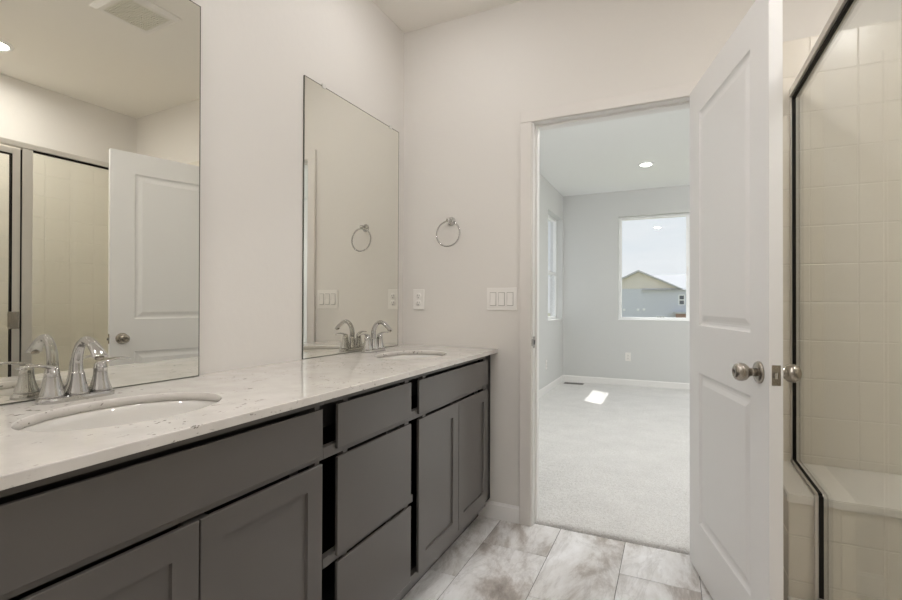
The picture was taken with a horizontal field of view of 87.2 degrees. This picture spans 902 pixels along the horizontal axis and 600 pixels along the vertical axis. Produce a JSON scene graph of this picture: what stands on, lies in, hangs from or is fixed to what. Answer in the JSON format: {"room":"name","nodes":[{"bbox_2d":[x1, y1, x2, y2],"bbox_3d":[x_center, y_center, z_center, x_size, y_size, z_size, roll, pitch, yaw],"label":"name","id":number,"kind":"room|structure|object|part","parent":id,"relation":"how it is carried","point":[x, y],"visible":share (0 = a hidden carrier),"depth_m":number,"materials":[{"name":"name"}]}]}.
{"room":"bathroom","nodes":[
{"label":"bathroom","id":0,"kind":"room"},
{"bbox_2d":[191,0,562,389],"bbox_3d":[-0.186,-0.195,3.107,0.190,2.655,8.470,0,0,25],"label":"wall","id":1,"kind":"structure","parent":0,"point":[256,55],"depth_m":1.81,"materials":[{"name":"white paint"}]},
{"bbox_2d":[0,0,200,404],"bbox_3d":[-0.975,-0.356,1.157,0.028,1.189,0.786,0,0,25],"label":"wall mirror","id":2,"kind":"object","parent":1,"relation":"attached to","point":[100,100],"visible":0.89,"depth_m":1.25,"materials":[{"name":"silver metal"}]},
{"bbox_2d":[302,75,398,358],"bbox_3d":[-0.451,-0.346,2.288,0.020,1.189,0.730,0,0,25],"label":"wall mirror","id":3,"kind":"object","parent":1,"relation":"attached to","point":[350,234],"visible":1,"depth_m":2.22,"materials":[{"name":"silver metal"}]},
{"bbox_2d":[539,375,563,397],"bbox_3d":[0.681,1.098,4.773,0.012,0.100,4.355,0,0,25],"label":"baseboard","id":4,"kind":"structure","parent":1,"relation":"attached to","point":[544,390],"depth_m":6.00,"materials":[{"name":"white paint"}]},
{"bbox_2d":[548,215,555,319],"bbox_3d":[1.294,-0.438,6.369,0.075,1.400,0.860,0,0,25],"label":"window","id":5,"kind":"structure","parent":1,"relation":"in","point":[552,273],"depth_m":6.73,"materials":[{"name":"white plastic"}]},
{"bbox_2d":[372,0,521,32],"bbox_3d":[0.127,-1.593,0.346,2.990,0.100,3.948,0,0,25],"label":"ceiling","id":6,"kind":"structure","parent":0,"point":[408,15],"depth_m":2.49,"materials":[{"name":"white paint"}]},
{"bbox_2d":[402,381,712,599],"bbox_3d":[1.424,1.181,2.183,3.790,0.139,8.420,0,0,25],"label":"floor","id":7,"kind":"structure","parent":0,"point":[614,460],"depth_m":2.40,"materials":[{"name":"grey carpet"}]},
{"bbox_2d":[0,401,323,599],"bbox_3d":[-0.741,0.687,1.035,0.549,0.855,0.751,0,0,25],"label":"base cabinet","id":8,"kind":"object","parent":7,"relation":"on","point":[223,514],"visible":0.84,"depth_m":0.90,"materials":[{"name":"black wood"}]},
{"bbox_3d":[-0.570,0.706,0.761,0.010,0.555,0.356,0,0,25],"label":"door","id":9,"kind":"part","parent":8,"relation":"part of","materials":[{"name":"grey paint"}]},
{"bbox_2d":[0,344,497,490],"bbox_3d":[-0.457,0.254,1.624,0.570,0.020,2.091,0,0,25],"label":"countertop","id":10,"kind":"structure","parent":8,"relation":"on","point":[243,395],"depth_m":1.12,"materials":[{"name":"white stone"}]},
{"bbox_2d":[15,336,129,404],"bbox_3d":[-0.875,0.163,1.135,0.129,0.152,0.236,0,0,25],"label":"faucet","id":11,"kind":"object","parent":10,"relation":"on","point":[51,392],"visible":1,"depth_m":1.13,"materials":[{"name":"silver metal"}]},
{"bbox_3d":[-0.940,0.155,1.076,0.026,0.018,0.074,0,0,25],"label":"lever","id":12,"kind":"part","parent":11,"relation":"part of","materials":[{"name":"silver metal"}]},
{"bbox_3d":[-0.930,0.190,1.103,0.049,0.073,0.049,0,0,25],"label":"handle","id":13,"kind":"part","parent":11,"relation":"part of","materials":[{"name":"silver metal"}]},
{"bbox_3d":[-0.908,0.232,1.150,0.058,0.014,0.164,0,0,25],"label":"deck plate","id":14,"kind":"part","parent":11,"relation":"part of","materials":[{"name":"silver metal"}]},
{"bbox_3d":[-0.874,0.157,1.135,0.126,0.140,0.051,0,0,25],"label":"spout","id":15,"kind":"part","parent":11,"relation":"part of","materials":[{"name":"silver metal"}]},
{"bbox_3d":[-0.886,0.191,1.197,0.049,0.073,0.049,0,0,25],"label":"handle","id":16,"kind":"part","parent":11,"relation":"part of","materials":[{"name":"silver metal"}]},
{"bbox_3d":[-0.872,0.156,1.223,0.026,0.018,0.074,0,0,25],"label":"lever","id":17,"kind":"part","parent":11,"relation":"part of","materials":[{"name":"silver metal"}]},
{"bbox_2d":[19,400,216,431],"bbox_3d":[-0.707,0.339,1.044,0.326,0.160,0.436,0,0,25],"label":"sink","id":18,"kind":"object","parent":10,"relation":"in","point":[139,412],"visible":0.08,"depth_m":1.16,"materials":[{"name":"white ceramic"}]},
{"bbox_2d":[359,320,392,352],"bbox_3d":[-0.342,0.173,2.279,0.129,0.152,0.236,0,0,25],"label":"faucet","id":19,"kind":"object","parent":10,"relation":"on","point":[372,345],"visible":1,"depth_m":2.27,"materials":[{"name":"silver metal"}]},
{"bbox_3d":[-0.396,0.200,2.247,0.049,0.073,0.049,0,0,25],"label":"handle","id":20,"kind":"part","parent":19,"relation":"part of","materials":[{"name":"silver metal"}]},
{"bbox_3d":[-0.375,0.243,2.293,0.058,0.014,0.164,0,0,25],"label":"deck plate","id":21,"kind":"part","parent":19,"relation":"part of","materials":[{"name":"silver metal"}]},
{"bbox_3d":[-0.353,0.201,2.340,0.049,0.073,0.049,0,0,25],"label":"handle","id":22,"kind":"part","parent":19,"relation":"part of","materials":[{"name":"silver metal"}]},
{"bbox_3d":[-0.340,0.167,2.278,0.126,0.140,0.051,0,0,25],"label":"spout","id":23,"kind":"part","parent":19,"relation":"part of","materials":[{"name":"silver metal"}]},
{"bbox_2d":[381,354,440,358],"bbox_3d":[-0.181,0.349,2.165,0.326,0.160,0.436,0,0,25],"label":"sink","id":24,"kind":"object","parent":10,"relation":"in","point":[412,356],"visible":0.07,"depth_m":2.34,"materials":[{"name":"white ceramic"}]},
{"bbox_3d":[-0.418,0.709,1.087,0.010,0.555,0.356,0,0,25],"label":"door","id":25,"kind":"part","parent":8,"relation":"part of","materials":[{"name":"grey paint"}]},
{"bbox_2d":[294,376,412,599],"bbox_3d":[-0.479,0.692,1.595,0.549,0.855,0.482,0,0,25],"label":"base cabinet","id":26,"kind":"object","parent":7,"relation":"on","point":[366,468],"visible":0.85,"depth_m":1.48,"materials":[{"name":"black wood"}]},
{"bbox_3d":[-0.232,0.857,1.488,0.010,0.265,0.406,0,0,25],"label":"drawer","id":27,"kind":"part","parent":26,"relation":"part of","materials":[{"name":"grey paint"}]},
{"bbox_3d":[-0.231,0.571,1.490,0.010,0.272,0.406,0,0,25],"label":"drawer","id":28,"kind":"part","parent":26,"relation":"part of","materials":[{"name":"grey paint"}]},
{"bbox_3d":[-0.230,0.350,1.492,0.010,0.123,0.406,0,0,25],"label":"drawer","id":29,"kind":"part","parent":26,"relation":"part of","materials":[{"name":"grey paint"}]},
{"bbox_2d":[388,355,489,599],"bbox_3d":[-0.201,0.698,2.193,0.549,0.855,0.836,0,0,25],"label":"base cabinet","id":30,"kind":"object","parent":7,"relation":"on","point":[450,424],"visible":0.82,"depth_m":1.99,"materials":[{"name":"black wood"}]},
{"bbox_3d":[-0.046,0.716,1.885,0.010,0.555,0.353,0,0,25],"label":"door","id":31,"kind":"part","parent":30,"relation":"part of","materials":[{"name":"grey paint"}]},
{"bbox_3d":[0.008,0.647,2.038,0.020,0.755,0.732,0,0,25],"label":"frame","id":32,"kind":"part","parent":30,"relation":"part of","materials":[{"name":"grey paint"}]},
{"bbox_3d":[0.104,0.719,2.208,0.010,0.555,0.353,0,0,25],"label":"door","id":33,"kind":"part","parent":30,"relation":"part of","materials":[{"name":"grey paint"}]},
{"bbox_2d":[564,382,583,384],"bbox_3d":[1.683,1.142,6.487,0.260,0.006,0.110,0,0,25],"label":"floor vent","id":34,"kind":"object","parent":7,"relation":"in","point":[564,382],"visible":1,"depth_m":6.47,"materials":[{"name":"grey"}]},
{"bbox_2d":[787,596,803,599],"bbox_3d":[0.932,1.059,1.010,0.127,0.124,1.257,0,0,25],"label":"shower curb","id":35,"kind":"object","parent":7,"relation":"on","point":[788,597],"visible":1,"depth_m":1.59,"materials":[{"name":"beige tile"}]},
{"bbox_2d":[789,0,901,599],"bbox_3d":[1.034,0.070,1.177,0.050,1.855,1.628,0,0,25],"label":"shower door frame","id":36,"kind":"structure","parent":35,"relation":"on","point":[842,8],"depth_m":1.72,"materials":[{"name":"black metal"}]},
{"bbox_3d":[0.942,0.082,0.960,0.028,1.826,0.047,0,0,25],"label":"post","id":37,"kind":"part","parent":36,"relation":"part of","materials":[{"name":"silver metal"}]},
{"bbox_2d":[783,461,901,599],"bbox_3d":[1.664,0.889,1.568,0.978,0.477,0.372,0,0,25],"label":"shower bench","id":38,"kind":"object","parent":7,"relation":"on","point":[863,509],"visible":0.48,"depth_m":1.56,"materials":[{"name":"beige tile"}]},
{"bbox_3d":[1.665,0.669,1.570,0.978,0.038,0.372,0,0,25],"label":"seat","id":39,"kind":"part","parent":38,"relation":"part of","materials":[{"name":"beige tile"}]},
{"bbox_2d":[539,108,689,196],"bbox_3d":[2.352,-1.546,4.112,3.940,0.100,4.525,0,0,25],"label":"ceiling","id":40,"kind":"structure","parent":0,"point":[604,156],"depth_m":4.86,"materials":[{"name":"white paint"}]},
{"bbox_2d":[638,161,653,166],"bbox_3d":[2.132,-1.477,5.177,0.170,0.023,0.170,0,0,25],"label":"recessed light","id":41,"kind":"object","parent":40,"relation":"in","point":[642,164],"visible":1,"depth_m":5.14,"materials":[{"name":"white plastic"}]},
{"bbox_2d":[563,185,689,382],"bbox_3d":[3.345,-0.155,6.039,3.770,2.645,0.170,0,0,25],"label":"wall","id":42,"kind":"structure","parent":0,"point":[596,343],"depth_m":6.50,"materials":[{"name":"grey paint"}]},
{"bbox_2d":[563,375,689,389],"bbox_3d":[3.256,1.116,5.968,3.670,0.100,0.012,0,0,25],"label":"baseboard","id":43,"kind":"structure","parent":42,"relation":"attached to","point":[631,382],"depth_m":6.37,"materials":[{"name":"white paint"}]},
{"bbox_2d":[625,353,630,360],"bbox_3d":[2.384,0.766,6.379,0.070,0.114,0.009,0,0,25],"label":"wall outlet","id":44,"kind":"object","parent":42,"relation":"attached to","point":[627,355],"visible":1,"depth_m":6.38,"materials":[{"name":"white plastic"}]},
{"bbox_2d":[618,213,689,320],"bbox_3d":[3.048,-0.431,6.165,1.635,1.404,0.156,0,0,25],"label":"window","id":45,"kind":"structure","parent":42,"relation":"in","point":[687,215],"depth_m":6.29,"materials":[{"name":"white plastic"}]},
{"bbox_3d":[3.032,0.266,6.131,1.635,0.010,0.092,0,0,25],"label":"sill","id":46,"kind":"part","parent":45,"relation":"part of","materials":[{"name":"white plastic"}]},
{"bbox_2d":[403,0,900,505],"bbox_3d":[1.370,-0.198,1.996,3.930,2.655,0.117,0,0,25],"label":"wall","id":47,"kind":"structure","parent":0,"point":[468,80],"depth_m":2.45,"materials":[{"name":"white paint"}]},
{"bbox_2d":[413,289,423,309],"bbox_3d":[-0.181,-0.003,2.648,0.070,0.114,0.009,0,0,25],"label":"wall outlet","id":48,"kind":"object","parent":47,"relation":"attached to","point":[418,294],"visible":1,"depth_m":2.65,"materials":[{"name":"white plastic"}]},
{"bbox_2d":[436,217,459,246],"bbox_3d":[-0.008,-0.366,2.547,0.144,0.169,0.053,0,0,25],"label":"towel ring","id":49,"kind":"object","parent":47,"relation":"attached to","point":[451,221],"visible":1,"depth_m":2.54,"materials":[{"name":"silver metal"}]},
{"bbox_2d":[479,500,518,523],"bbox_3d":[0.247,1.087,2.437,0.221,0.084,0.012,0,0,25],"label":"baseboard","id":50,"kind":"structure","parent":47,"relation":"attached to","point":[494,510],"depth_m":2.43,"materials":[{"name":"white paint"}]},
{"bbox_2d":[487,288,516,309],"bbox_3d":[0.260,-0.005,2.441,0.164,0.116,0.012,0,0,25],"label":"light switch","id":51,"kind":"object","parent":47,"relation":"attached to","point":[497,298],"visible":1,"depth_m":2.44,"materials":[{"name":"white plastic"}]},
{"bbox_3d":[0.260,-0.005,2.440,0.034,0.069,0.001,0,0,25],"label":"switch frame","id":52,"kind":"part","parent":51,"relation":"part of","materials":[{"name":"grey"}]},
{"bbox_2d":[519,81,698,525],"bbox_3d":[0.773,0.089,2.272,0.872,2.080,0.149,0,0,25],"label":"door frame","id":53,"kind":"structure","parent":47,"relation":"attached to","point":[683,90],"depth_m":2.37,"materials":[{"name":"white paint"}]},
{"bbox_2d":[532,336,534,347],"bbox_3d":[0.417,0.213,2.385,0.006,0.058,0.045,0,-1,31],"label":"strike plate","id":54,"kind":"object","parent":53,"relation":"attached to","point":[533,339],"visible":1,"depth_m":2.38,"materials":[{"name":"silver metal"}]},
{"bbox_2d":[690,0,801,599],"bbox_3d":[0.977,0.109,1.682,0.172,2.002,0.755,0,0,11],"label":"door","id":55,"kind":"structure","parent":47,"relation":"in","point":[737,371],"depth_m":1.53,"materials":[{"name":"white paint"}]},
{"bbox_3d":[0.863,0.211,1.391,0.060,0.054,0.054,0,0,11],"label":"knob","id":56,"kind":"part","parent":55,"relation":"part of","materials":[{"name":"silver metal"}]},
{"bbox_3d":[0.907,0.211,1.321,0.022,0.057,0.002,0,0,11],"label":"latch plate","id":57,"kind":"part","parent":55,"relation":"part of","materials":[{"name":"silver metal"}]},
{"bbox_3d":[0.973,0.211,1.369,0.060,0.054,0.054,0,0,11],"label":"knob","id":58,"kind":"part","parent":55,"relation":"part of","materials":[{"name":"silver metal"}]},
{"bbox_2d":[783,19,901,474],"bbox_3d":[1.753,0.037,1.746,0.985,2.185,0.008,0,0,25],"label":"tiled wall","id":59,"kind":"structure","parent":47,"relation":"attached to","point":[849,109],"depth_m":1.84,"materials":[{"name":"beige tile"}]},
{"label":"outside","id":60,"kind":"structure","parent":0,"visible":0},
{"bbox_3d":[64.939,5.314,95.180,280.000,0.100,212.500,0,0,25],"label":"ground","id":61,"kind":"structure","parent":60,"visible":0},
{"bbox_2d":[622,270,685,317],"bbox_3d":[26.883,0.808,53.220,20.500,8.000,11.600,0,0,25],"label":"house","id":62,"kind":"structure","parent":61,"relation":"on","point":[644,294],"depth_m":50.78,"materials":[{"name":"blue grey siding"},{"name":"beige siding"},{"name":"grey shingle"}]},
{"bbox_3d":[24.066,-0.006,49.405,0.420,0.910,0.010,0,0,25],"label":"pane","id":63,"kind":"part","parent":62,"relation":"part of","materials":[{"name":"grey glass"}]}
]}

